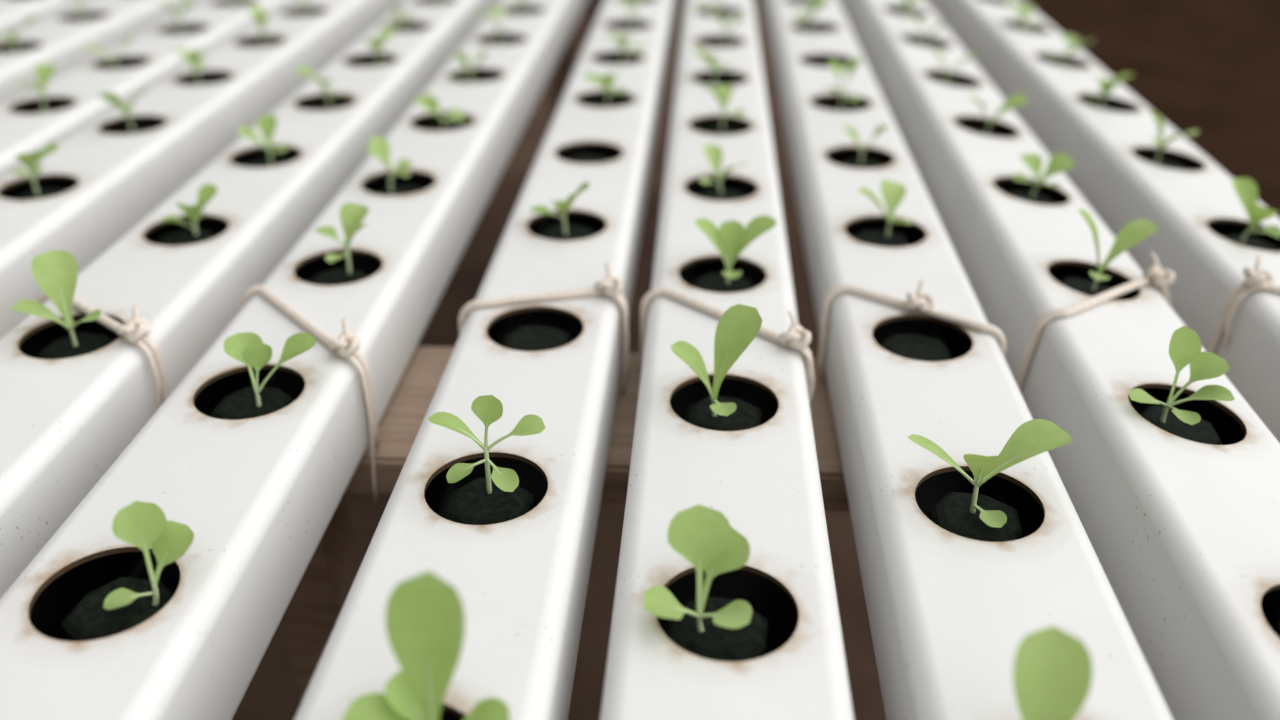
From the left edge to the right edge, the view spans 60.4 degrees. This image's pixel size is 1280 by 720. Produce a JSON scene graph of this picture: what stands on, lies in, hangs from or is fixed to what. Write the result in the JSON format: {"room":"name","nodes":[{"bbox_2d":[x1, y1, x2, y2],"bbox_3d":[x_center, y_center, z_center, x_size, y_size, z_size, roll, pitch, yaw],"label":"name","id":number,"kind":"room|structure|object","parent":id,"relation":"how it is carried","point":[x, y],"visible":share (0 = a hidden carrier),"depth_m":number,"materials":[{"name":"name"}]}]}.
{"room":"hydroponic greenhouse","nodes":[
{"label":"hydroponic greenhouse","id":0,"kind":"room"},
{"bbox_2d":[232,0,1279,719],"bbox_3d":[0.180,-0.440,3.190,12.000,0.100,12.000,2,29,3],"label":"ground","id":1,"kind":"structure","parent":0,"point":[1211,68],"depth_m":3.44,"materials":[{"name":"soil"}]},
{"bbox_2d":[281,0,849,706],"bbox_3d":[-0.215,0.012,1.545,1.670,0.727,3.405,2,29,3],"label":"support","id":2,"kind":"object","parent":1,"relation":"on","point":[309,620],"visible":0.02,"depth_m":0.80,"materials":[{"name":"brown wood"}]},
{"bbox_2d":[0,0,91,37],"bbox_3d":[-0.940,-0.346,1.365,0.102,0.072,3.500,2,29,3],"label":"channel","id":3,"kind":"object","parent":2,"relation":"on","point":[13,13],"visible":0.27,"depth_m":1.59,"materials":[{"name":"white plastic"}]},
{"bbox_2d":[0,0,206,105],"bbox_3d":[-0.781,-0.341,1.357,0.102,0.072,3.500,2,29,3],"label":"channel","id":4,"kind":"object","parent":2,"relation":"on","point":[62,40],"visible":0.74,"depth_m":1.46,"materials":[{"name":"white plastic"}]},
{"bbox_2d":[0,16,38,52],"bbox_3d":[-0.778,-0.374,1.377,0.053,0.104,0.059,8,30,14],"label":"seedling","id":5,"kind":"object","parent":4,"relation":"in","point":[11,35],"visible":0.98,"depth_m":1.36,"materials":[{"name":"green plant"}]},
{"bbox_2d":[71,0,88,20],"bbox_3d":[-0.767,-0.460,1.526,0.045,0.106,0.045,13,32,21],"label":"seedling","id":6,"kind":"object","parent":4,"relation":"in","point":[86,7],"visible":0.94,"depth_m":1.51,"materials":[{"name":"green plant"}]},
{"bbox_2d":[0,0,291,179],"bbox_3d":[-0.613,-0.336,1.348,0.102,0.072,3.500,2,29,3],"label":"channel","id":7,"kind":"object","parent":2,"relation":"on","point":[151,54],"visible":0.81,"depth_m":1.26,"materials":[{"name":"white plastic"}]},
{"bbox_2d":[18,63,62,113],"bbox_3d":[-0.622,-0.252,1.156,0.044,0.107,0.050,13,32,22],"label":"seedling","id":8,"kind":"object","parent":7,"relation":"in","point":[44,72],"visible":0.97,"depth_m":1.15,"materials":[{"name":"green plant"}]},
{"bbox_2d":[88,35,133,68],"bbox_3d":[-0.616,-0.335,1.311,0.053,0.098,0.050,2,29,3],"label":"seedling","id":9,"kind":"object","parent":7,"relation":"in","point":[92,47],"visible":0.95,"depth_m":1.30,"materials":[{"name":"green plant"}]},
{"bbox_2d":[157,0,194,33],"bbox_3d":[-0.605,-0.427,1.461,0.046,0.111,0.054,2,29,3],"label":"seedling","id":10,"kind":"object","parent":7,"relation":"in","point":[185,3],"visible":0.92,"depth_m":1.45,"materials":[{"name":"green plant"}]},
{"bbox_2d":[0,0,404,338],"bbox_3d":[-0.488,-0.332,1.341,0.102,0.072,3.500,2,29,3],"label":"channel","id":11,"kind":"object","parent":2,"relation":"on","point":[112,182],"visible":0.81,"depth_m":1.09,"materials":[{"name":"white plastic"}]},
{"bbox_2d":[10,142,66,199],"bbox_3d":[-0.513,-0.134,0.949,0.045,0.105,0.044,-20,35,-32],"label":"seedling","id":12,"kind":"object","parent":11,"relation":"in","point":[28,160],"visible":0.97,"depth_m":0.94,"materials":[{"name":"green plant"}]},
{"bbox_2d":[96,90,153,134],"bbox_3d":[-0.504,-0.220,1.098,0.045,0.108,0.050,2,29,3],"label":"seedling","id":13,"kind":"object","parent":11,"relation":"in","point":[112,98],"visible":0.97,"depth_m":1.09,"materials":[{"name":"green plant"}]},
{"bbox_2d":[172,49,219,84],"bbox_3d":[-0.493,-0.305,1.253,0.052,0.104,0.044,26,38,38],"label":"seedling","id":14,"kind":"object","parent":11,"relation":"in","point":[192,57],"visible":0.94,"depth_m":1.24,"materials":[{"name":"green plant"}]},
{"bbox_2d":[249,5,273,46],"bbox_3d":[-0.481,-0.393,1.404,0.044,0.109,0.044,7,30,12],"label":"seedling","id":15,"kind":"object","parent":11,"relation":"in","point":[257,12],"visible":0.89,"depth_m":1.39,"materials":[{"name":"green plant"}]},
{"bbox_2d":[298,0,317,15],"bbox_3d":[-0.470,-0.478,1.561,0.052,0.102,0.049,2,29,3],"label":"seedling","id":16,"kind":"object","parent":11,"relation":"in","point":[303,3],"visible":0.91,"depth_m":1.55,"materials":[{"name":"green plant"}]},
{"bbox_2d":[0,0,498,597],"bbox_3d":[-0.322,-0.328,1.333,0.102,0.072,3.500,2,29,3],"label":"channel","id":17,"kind":"object","parent":2,"relation":"on","point":[64,423],"visible":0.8,"depth_m":0.80,"materials":[{"name":"white plastic"}]},
{"bbox_2d":[11,250,113,358],"bbox_3d":[-0.366,-0.008,0.711,0.054,0.118,0.046,2,29,3],"label":"seedling","id":18,"kind":"object","parent":17,"relation":"in","point":[55,272],"visible":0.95,"depth_m":0.70,"materials":[{"name":"green plant"}]},
{"bbox_2d":[36,292,170,409],"bbox_3d":[-0.359,-0.006,0.739,0.135,0.087,0.020,21,35,32],"label":"tie","id":19,"kind":"object","parent":17,"relation":"attached to","point":[137,329],"visible":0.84,"depth_m":0.70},
{"bbox_2d":[157,183,217,245],"bbox_3d":[-0.353,-0.087,0.873,0.045,0.097,0.053,18,34,29],"label":"seedling","id":20,"kind":"object","parent":17,"relation":"in","point":[206,192],"visible":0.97,"depth_m":0.86,"materials":[{"name":"green plant"}]},
{"bbox_2d":[237,114,288,167],"bbox_3d":[-0.343,-0.171,1.017,0.044,0.102,0.052,-17,34,-27],"label":"seedling","id":21,"kind":"object","parent":17,"relation":"in","point":[267,124],"visible":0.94,"depth_m":1.01,"materials":[{"name":"green plant"}]},
{"bbox_2d":[295,66,346,109],"bbox_3d":[-0.332,-0.260,1.174,0.046,0.104,0.045,23,36,34],"label":"seedling","id":22,"kind":"object","parent":17,"relation":"in","point":[304,70],"visible":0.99,"depth_m":1.16,"materials":[{"name":"green plant"}]},
{"bbox_2d":[360,26,395,66],"bbox_3d":[-0.319,-0.346,1.329,0.048,0.101,0.060,2,29,3],"label":"seedling","id":23,"kind":"object","parent":17,"relation":"in","point":[377,43],"visible":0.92,"depth_m":1.32,"materials":[{"name":"green plant"}]},
{"bbox_2d":[390,8,419,61],"bbox_3d":[-0.314,-0.428,1.481,0.050,0.094,0.048,2,29,3],"label":"seedling","id":24,"kind":"object","parent":17,"relation":"in","point":[398,12],"visible":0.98,"depth_m":1.48,"materials":[{"name":"green plant"}]},
{"bbox_2d":[422,0,442,29],"bbox_3d":[-0.300,-0.516,1.630,0.046,0.102,0.046,2,29,3],"label":"seedling","id":25,"kind":"object","parent":17,"relation":"in","point":[438,2],"visible":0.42,"depth_m":1.63,"materials":[{"name":"green plant"}]},
{"bbox_2d":[0,0,586,719],"bbox_3d":[-0.183,-0.323,1.325,0.102,0.072,3.500,2,29,3],"label":"channel","id":26,"kind":"object","parent":2,"relation":"on","point":[258,497],"visible":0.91,"depth_m":0.61,"materials":[{"name":"white plastic"}]},
{"bbox_2d":[61,501,193,641],"bbox_3d":[-0.229,0.117,0.500,0.059,0.109,0.046,2,29,3],"label":"seedling","id":27,"kind":"object","parent":26,"relation":"in","point":[122,604],"visible":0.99,"depth_m":0.49,"materials":[{"name":"green plant"}]},
{"bbox_2d":[209,332,316,419],"bbox_3d":[-0.220,0.035,0.655,0.064,0.099,0.046,2,29,3],"label":"seedling","id":28,"kind":"object","parent":26,"relation":"in","point":[248,348],"visible":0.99,"depth_m":0.64,"materials":[{"name":"green plant"}]},
{"bbox_2d":[240,285,379,500],"bbox_3d":[-0.223,0.013,0.739,0.150,0.120,0.020,26,38,38],"label":"tie","id":29,"kind":"object","parent":26,"relation":"attached to","point":[347,345],"visible":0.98,"depth_m":0.70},
{"bbox_2d":[306,202,370,285],"bbox_3d":[-0.219,-0.055,0.805,0.050,0.107,0.057,2,29,3],"label":"seedling","id":30,"kind":"object","parent":26,"relation":"in","point":[351,215],"visible":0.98,"depth_m":0.80,"materials":[{"name":"green plant"}]},
{"bbox_2d":[367,137,425,195],"bbox_3d":[-0.209,-0.138,0.959,0.052,0.101,0.049,2,29,3],"label":"seedling","id":31,"kind":"object","parent":26,"relation":"in","point":[380,145],"visible":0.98,"depth_m":0.95,"materials":[{"name":"green plant"}]},
{"bbox_2d":[415,93,465,188],"bbox_3d":[-0.199,-0.223,1.116,0.049,0.096,0.045,2,29,3],"label":"seedling","id":32,"kind":"object","parent":26,"relation":"in","point":[428,101],"visible":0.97,"depth_m":1.10,"materials":[{"name":"green plant"}]},
{"bbox_2d":[448,51,491,126],"bbox_3d":[-0.192,-0.307,1.260,0.057,0.101,0.045,-20,35,-31],"label":"seedling","id":33,"kind":"object","parent":26,"relation":"in","point":[461,57],"visible":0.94,"depth_m":1.25,"materials":[{"name":"green plant"}]},
{"bbox_2d":[476,6,514,80],"bbox_3d":[-0.175,-0.397,1.415,0.054,0.106,0.050,18,34,29],"label":"seedling","id":34,"kind":"object","parent":26,"relation":"in","point":[498,11],"visible":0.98,"depth_m":1.41,"materials":[{"name":"green plant"}]},
{"bbox_2d":[511,0,531,42],"bbox_3d":[-0.166,-0.483,1.567,0.051,0.105,0.054,-4,30,-8],"label":"seedling","id":35,"kind":"object","parent":26,"relation":"in","point":[514,39],"visible":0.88,"depth_m":1.56,"materials":[{"name":"green plant"}]},
{"bbox_2d":[523,7,543,13],"bbox_3d":[-0.158,-0.571,1.721,0.044,0.107,0.046,26,39,38],"label":"seedling","id":36,"kind":"object","parent":26,"relation":"in","point":[532,10],"visible":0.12,"depth_m":1.71,"materials":[{"name":"green plant"}]},
{"bbox_2d":[294,0,676,719],"bbox_3d":[-0.028,-0.319,1.317,0.102,0.072,3.500,2,29,3],"label":"channel","id":37,"kind":"object","parent":2,"relation":"on","point":[521,583],"visible":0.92,"depth_m":0.62,"materials":[{"name":"white plastic"}]},
{"bbox_2d":[343,571,509,719],"bbox_3d":[-0.079,0.147,0.408,0.066,0.146,0.046,2,29,3],"label":"seedling","id":38,"kind":"object","parent":37,"relation":"in","point":[425,616],"visible":1,"depth_m":0.40,"materials":[{"name":"green plant"}]},
{"bbox_2d":[428,395,545,524],"bbox_3d":[-0.077,0.075,0.568,0.059,0.115,0.046,2,29,3],"label":"seedling","id":39,"kind":"object","parent":37,"relation":"in","point":[496,498],"visible":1,"depth_m":0.56,"materials":[{"name":"green plant"}]},
{"bbox_2d":[502,326,569,350],"bbox_3d":[-0.068,0.012,0.734,0.045,0.061,0.045,2,29,3],"label":"plug","id":40,"kind":"object","parent":37,"relation":"attached to","point":[524,338],"visible":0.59,"depth_m":0.72,"materials":[{"name":"soil"}]},
{"bbox_2d":[458,262,628,394],"bbox_3d":[-0.066,-0.020,0.767,0.116,0.090,0.031,-2,29,-4],"label":"tie","id":41,"kind":"object","parent":37,"relation":"attached to","point":[611,286],"visible":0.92,"depth_m":0.75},
{"bbox_2d":[530,182,595,313],"bbox_3d":[-0.061,-0.091,0.875,0.044,0.103,0.053,22,36,33],"label":"seedling","id":42,"kind":"object","parent":37,"relation":"in","point":[562,232],"visible":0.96,"depth_m":0.86,"materials":[{"name":"green plant"}]},
{"bbox_2d":[566,154,611,231],"bbox_3d":[-0.047,-0.159,1.037,0.044,0.061,0.044,9,31,15],"label":"plug","id":43,"kind":"object","parent":37,"relation":"attached to","point":[587,221],"visible":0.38,"depth_m":1.03,"materials":[{"name":"soil"}]},
{"bbox_2d":[583,72,626,159],"bbox_3d":[-0.034,-0.264,1.185,0.046,0.100,0.044,13,32,21],"label":"seedling","id":44,"kind":"object","parent":37,"relation":"in","point":[611,153],"visible":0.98,"depth_m":1.18,"materials":[{"name":"green plant"}]},
{"bbox_2d":[604,32,645,104],"bbox_3d":[-0.021,-0.347,1.331,0.044,0.102,0.048,18,34,28],"label":"seedling","id":45,"kind":"object","parent":37,"relation":"in","point":[623,40],"visible":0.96,"depth_m":1.32,"materials":[{"name":"green plant"}]},
{"bbox_2d":[611,0,643,62],"bbox_3d":[-0.014,-0.439,1.481,0.050,0.114,0.044,8,30,13],"label":"seedling","id":46,"kind":"object","parent":37,"relation":"in","point":[614,57],"visible":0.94,"depth_m":1.48,"materials":[{"name":"green plant"}]},
{"bbox_2d":[618,0,650,28],"bbox_3d":[-0.010,-0.524,1.642,0.050,0.103,0.057,-22,36,-34],"label":"seedling","id":47,"kind":"object","parent":37,"relation":"in","point":[638,25],"visible":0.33,"depth_m":1.63,"materials":[{"name":"green plant"}]},
{"bbox_2d":[600,0,853,719],"bbox_3d":[0.094,-0.315,1.311,0.102,0.072,3.500,2,29,3],"label":"channel","id":48,"kind":"object","parent":2,"relation":"on","point":[764,479],"visible":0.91,"depth_m":0.59,"materials":[{"name":"white plastic"}]},
{"bbox_2d":[644,505,767,661],"bbox_3d":[0.029,0.120,0.488,0.055,0.115,0.046,2,29,3],"label":"seedling","id":49,"kind":"object","parent":48,"relation":"in","point":[713,628],"visible":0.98,"depth_m":0.47,"materials":[{"name":"green plant"}]},
{"bbox_2d":[694,0,735,46],"bbox_3d":[0.108,-0.474,1.557,0.049,0.100,0.054,19,35,30],"label":"seedling","id":50,"kind":"object","parent":48,"relation":"in","point":[707,41],"visible":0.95,"depth_m":1.55,"materials":[{"name":"green plant"}]},
{"bbox_2d":[671,304,761,430],"bbox_3d":[0.046,0.029,0.640,0.048,0.124,0.046,25,38,37],"label":"seedling","id":51,"kind":"object","parent":48,"relation":"in","point":[739,324],"visible":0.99,"depth_m":0.62,"materials":[{"name":"green plant"}]},
{"bbox_2d":[692,48,742,131],"bbox_3d":[0.088,-0.303,1.254,0.050,0.100,0.056,-16,33,-26],"label":"seedling","id":52,"kind":"object","parent":48,"relation":"in","point":[709,58],"visible":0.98,"depth_m":1.25,"materials":[{"name":"green plant"}]},
{"bbox_2d":[706,9,733,15],"bbox_3d":[0.123,-0.560,1.707,0.046,0.102,0.052,17,33,27],"label":"seedling","id":53,"kind":"object","parent":48,"relation":"in","point":[722,11],"visible":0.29,"depth_m":1.70,"materials":[{"name":"green plant"}]},
{"bbox_2d":[693,144,747,270],"bbox_3d":[0.070,-0.132,0.953,0.044,0.098,0.049,6,30,11],"label":"seedling","id":54,"kind":"object","parent":48,"relation":"in","point":[714,154],"visible":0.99,"depth_m":0.95,"materials":[{"name":"green plant"}]},
{"bbox_2d":[697,15,744,83],"bbox_3d":[0.101,-0.389,1.403,0.045,0.102,0.051,-26,38,-38],"label":"seedling","id":55,"kind":"object","parent":48,"relation":"in","point":[705,78],"visible":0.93,"depth_m":1.40,"materials":[{"name":"green plant"}]},
{"bbox_2d":[698,85,744,192],"bbox_3d":[0.084,-0.224,1.104,0.044,0.110,0.050,21,36,32],"label":"seedling","id":56,"kind":"object","parent":48,"relation":"in","point":[723,93],"visible":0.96,"depth_m":1.10,"materials":[{"name":"green plant"}]},
{"bbox_2d":[640,287,814,402],"bbox_3d":[0.056,-0.003,0.734,0.142,0.087,0.020,22,36,34],"label":"tie","id":57,"kind":"object","parent":48,"relation":"attached to","point":[796,337],"visible":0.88,"depth_m":0.70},
{"bbox_2d":[692,215,775,292],"bbox_3d":[0.066,-0.048,0.795,0.060,0.107,0.046,2,29,3],"label":"seedling","id":58,"kind":"object","parent":48,"relation":"in","point":[731,238],"visible":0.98,"depth_m":0.78,"materials":[{"name":"green plant"}]},
{"bbox_2d":[761,0,1172,719],"bbox_3d":[0.221,-0.311,1.304,0.102,0.072,3.500,2,29,3],"label":"channel","id":59,"kind":"object","parent":2,"relation":"on","point":[949,614],"visible":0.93,"depth_m":0.62,"materials":[{"name":"white plastic"}]},
{"bbox_2d":[785,0,810,3],"bbox_3d":[0.252,-0.598,1.778,0.047,0.098,0.050,-9,31,-15],"label":"seedling","id":60,"kind":"object","parent":59,"relation":"in","point":[789,1],"visible":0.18,"depth_m":1.77,"materials":[{"name":"green plant"}]},
{"bbox_2d":[792,0,820,30],"bbox_3d":[0.244,-0.514,1.625,0.049,0.102,0.048,2,29,3],"label":"seedling","id":61,"kind":"object","parent":59,"relation":"in","point":[805,27],"visible":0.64,"depth_m":1.62,"materials":[{"name":"green plant"}]},
{"bbox_2d":[792,0,832,64],"bbox_3d":[0.231,-0.431,1.474,0.054,0.107,0.044,19,34,30],"label":"seedling","id":62,"kind":"object","parent":59,"relation":"in","point":[815,4],"visible":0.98,"depth_m":1.46,"materials":[{"name":"green plant"}]},
{"bbox_2d":[811,63,840,107],"bbox_3d":[0.221,-0.324,1.331,0.045,0.061,0.045,2,29,3],"label":"plug","id":63,"kind":"object","parent":59,"relation":"attached to","point":[820,102],"visible":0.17,"depth_m":1.32,"materials":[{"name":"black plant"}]},
{"bbox_2d":[821,58,861,164],"bbox_3d":[0.209,-0.261,1.164,0.046,0.114,0.048,2,29,3],"label":"seedling","id":64,"kind":"object","parent":59,"relation":"in","point":[838,157],"visible":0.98,"depth_m":1.15,"materials":[{"name":"green plant"}]},
{"bbox_2d":[841,125,889,235],"bbox_3d":[0.205,-0.169,1.019,0.044,0.097,0.048,-11,31,-18],"label":"seedling","id":65,"kind":"object","parent":59,"relation":"in","point":[855,228],"visible":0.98,"depth_m":1.01,"materials":[{"name":"green plant"}]},
{"bbox_2d":[851,179,913,246],"bbox_3d":[0.188,-0.087,0.869,0.046,0.101,0.050,2,29,3],"label":"seedling","id":66,"kind":"object","parent":59,"relation":"in","point":[893,193],"visible":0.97,"depth_m":0.86,"materials":[{"name":"green plant"}]},
{"bbox_2d":[816,279,1006,378],"bbox_3d":[0.183,-0.011,0.749,0.126,0.087,0.026,21,36,33],"label":"tie","id":67,"kind":"object","parent":59,"relation":"attached to","point":[916,303],"visible":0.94,"depth_m":0.73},
{"bbox_2d":[880,334,951,361],"bbox_3d":[0.178,0.018,0.724,0.046,0.061,0.046,2,29,3],"label":"plug","id":68,"kind":"object","parent":59,"relation":"attached to","point":[910,346],"visible":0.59,"depth_m":0.71,"materials":[{"name":"black soil"}]},
{"bbox_2d":[908,419,1073,541],"bbox_3d":[0.172,0.084,0.560,0.080,0.108,0.048,2,29,3],"label":"seedling","id":69,"kind":"object","parent":59,"relation":"in","point":[975,516],"visible":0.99,"depth_m":0.55,"materials":[{"name":"green plant"}]},
{"bbox_2d":[1013,626,1091,719],"bbox_3d":[0.149,0.161,0.402,0.066,0.127,0.046,2,29,3],"label":"seedling","id":70,"kind":"object","parent":59,"relation":"in","point":[1052,667],"visible":1,"depth_m":0.39,"materials":[{"name":"green plant"}]},
{"bbox_2d":[838,0,1279,719],"bbox_3d":[0.348,-0.312,1.295,0.107,0.081,3.500,2,29,3],"label":"channel","id":71,"kind":"object","parent":2,"relation":"on","point":[1184,534],"visible":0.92,"depth_m":0.65,"materials":[{"name":"white plastic"}]},
{"bbox_2d":[884,8,900,13],"bbox_3d":[0.379,-0.537,1.700,0.051,0.065,0.045,-4,30,-6],"label":"plug","id":72,"kind":"object","parent":71,"relation":"attached to","point":[893,10],"visible":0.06,"depth_m":1.68,"materials":[{"name":"green plant"}]},
{"bbox_2d":[892,0,917,42],"bbox_3d":[0.363,-0.465,1.535,0.052,0.101,0.056,-10,31,-18],"label":"seedling","id":73,"kind":"object","parent":71,"relation":"in","point":[906,3],"visible":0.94,"depth_m":1.53,"materials":[{"name":"green plant"}]},
{"bbox_2d":[907,13,947,79],"bbox_3d":[0.353,-0.383,1.387,0.049,0.104,0.051,-23,37,-34],"label":"seedling","id":74,"kind":"object","parent":71,"relation":"in","point":[929,75],"visible":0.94,"depth_m":1.37,"materials":[{"name":"green plant"}]},
{"bbox_2d":[933,48,979,126],"bbox_3d":[0.347,-0.296,1.236,0.056,0.102,0.046,11,31,19],"label":"seedling","id":75,"kind":"object","parent":71,"relation":"in","point":[958,122],"visible":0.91,"depth_m":1.22,"materials":[{"name":"green plant"}]},
{"bbox_2d":[968,94,1028,183],"bbox_3d":[0.340,-0.211,1.086,0.071,0.099,0.050,-22,36,-34],"label":"seedling","id":76,"kind":"object","parent":71,"relation":"in","point":[1015,100],"visible":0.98,"depth_m":1.08,"materials":[{"name":"green plant"}]},
{"bbox_2d":[1006,153,1074,204],"bbox_3d":[0.330,-0.123,0.934,0.056,0.098,0.051,13,32,22],"label":"seedling","id":77,"kind":"object","parent":71,"relation":"in","point":[1059,162],"visible":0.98,"depth_m":0.92,"materials":[{"name":"green plant"}]},
{"bbox_2d":[1015,252,1174,390],"bbox_3d":[0.313,-0.013,0.754,0.143,0.088,0.028,-19,35,-31],"label":"tie","id":78,"kind":"object","parent":71,"relation":"attached to","point":[1160,278],"visible":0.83,"depth_m":0.73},
{"bbox_2d":[1059,209,1157,300],"bbox_3d":[0.320,-0.046,0.773,0.066,0.119,0.045,4,30,7],"label":"seedling","id":79,"kind":"object","parent":71,"relation":"in","point":[1133,232],"visible":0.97,"depth_m":0.76,"materials":[{"name":"green plant"}]},
{"bbox_2d":[1129,326,1234,444],"bbox_3d":[0.302,0.039,0.622,0.052,0.119,0.049,16,33,26],"label":"seedling","id":80,"kind":"object","parent":71,"relation":"in","point":[1185,347],"visible":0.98,"depth_m":0.61,"materials":[{"name":"green plant"}]},
{"bbox_2d":[1273,621,1279,637],"bbox_3d":[0.297,0.132,0.477,0.058,0.102,0.051,-6,30,-11],"label":"seedling","id":81,"kind":"object","parent":71,"relation":"in","point":[1276,630],"visible":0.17,"depth_m":0.48,"materials":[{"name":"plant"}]},
{"bbox_2d":[925,0,1279,442],"bbox_3d":[0.493,-0.307,1.288,0.107,0.080,3.500,2,29,3],"label":"channel","id":82,"kind":"object","parent":2,"relation":"on","point":[1192,211],"visible":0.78,"depth_m":0.97,"materials":[{"name":"white plastic"}]},
{"bbox_2d":[1004,0,1044,57],"bbox_3d":[0.504,-0.423,1.455,0.051,0.107,0.054,17,34,28],"label":"seedling","id":83,"kind":"object","parent":82,"relation":"in","point":[1025,10],"visible":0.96,"depth_m":1.44,"materials":[{"name":"green plant"}]},
{"bbox_2d":[1049,34,1093,67],"bbox_3d":[0.498,-0.333,1.302,0.050,0.102,0.058,-1,29,-1],"label":"seedling","id":84,"kind":"object","parent":82,"relation":"in","point":[1070,39],"visible":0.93,"depth_m":1.29,"materials":[{"name":"green plant"}]},
{"bbox_2d":[1080,73,1135,112],"bbox_3d":[0.485,-0.251,1.151,0.053,0.107,0.046,7,30,12],"label":"seedling","id":85,"kind":"object","parent":82,"relation":"in","point":[1107,86],"visible":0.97,"depth_m":1.13,"materials":[{"name":"green plant"}]},
{"bbox_2d":[1144,109,1198,170],"bbox_3d":[0.475,-0.171,1.002,0.049,0.114,0.046,13,32,22],"label":"seedling","id":86,"kind":"object","parent":82,"relation":"in","point":[1161,145],"visible":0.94,"depth_m":0.99,"materials":[{"name":"green plant"}]},
{"bbox_2d":[1206,255,1279,352],"bbox_3d":[0.457,-0.015,0.749,0.126,0.096,0.033,10,31,17],"label":"tie","id":87,"kind":"object","parent":82,"relation":"attached to","point":[1254,279],"visible":0.98,"depth_m":0.75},
{"bbox_2d":[1223,178,1279,251],"bbox_3d":[0.466,-0.080,0.848,0.049,0.108,0.050,17,34,27],"label":"seedling","id":88,"kind":"object","parent":82,"relation":"in","point":[1246,189],"visible":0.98,"depth_m":0.84,"materials":[{"name":"green plant"}]}
]}

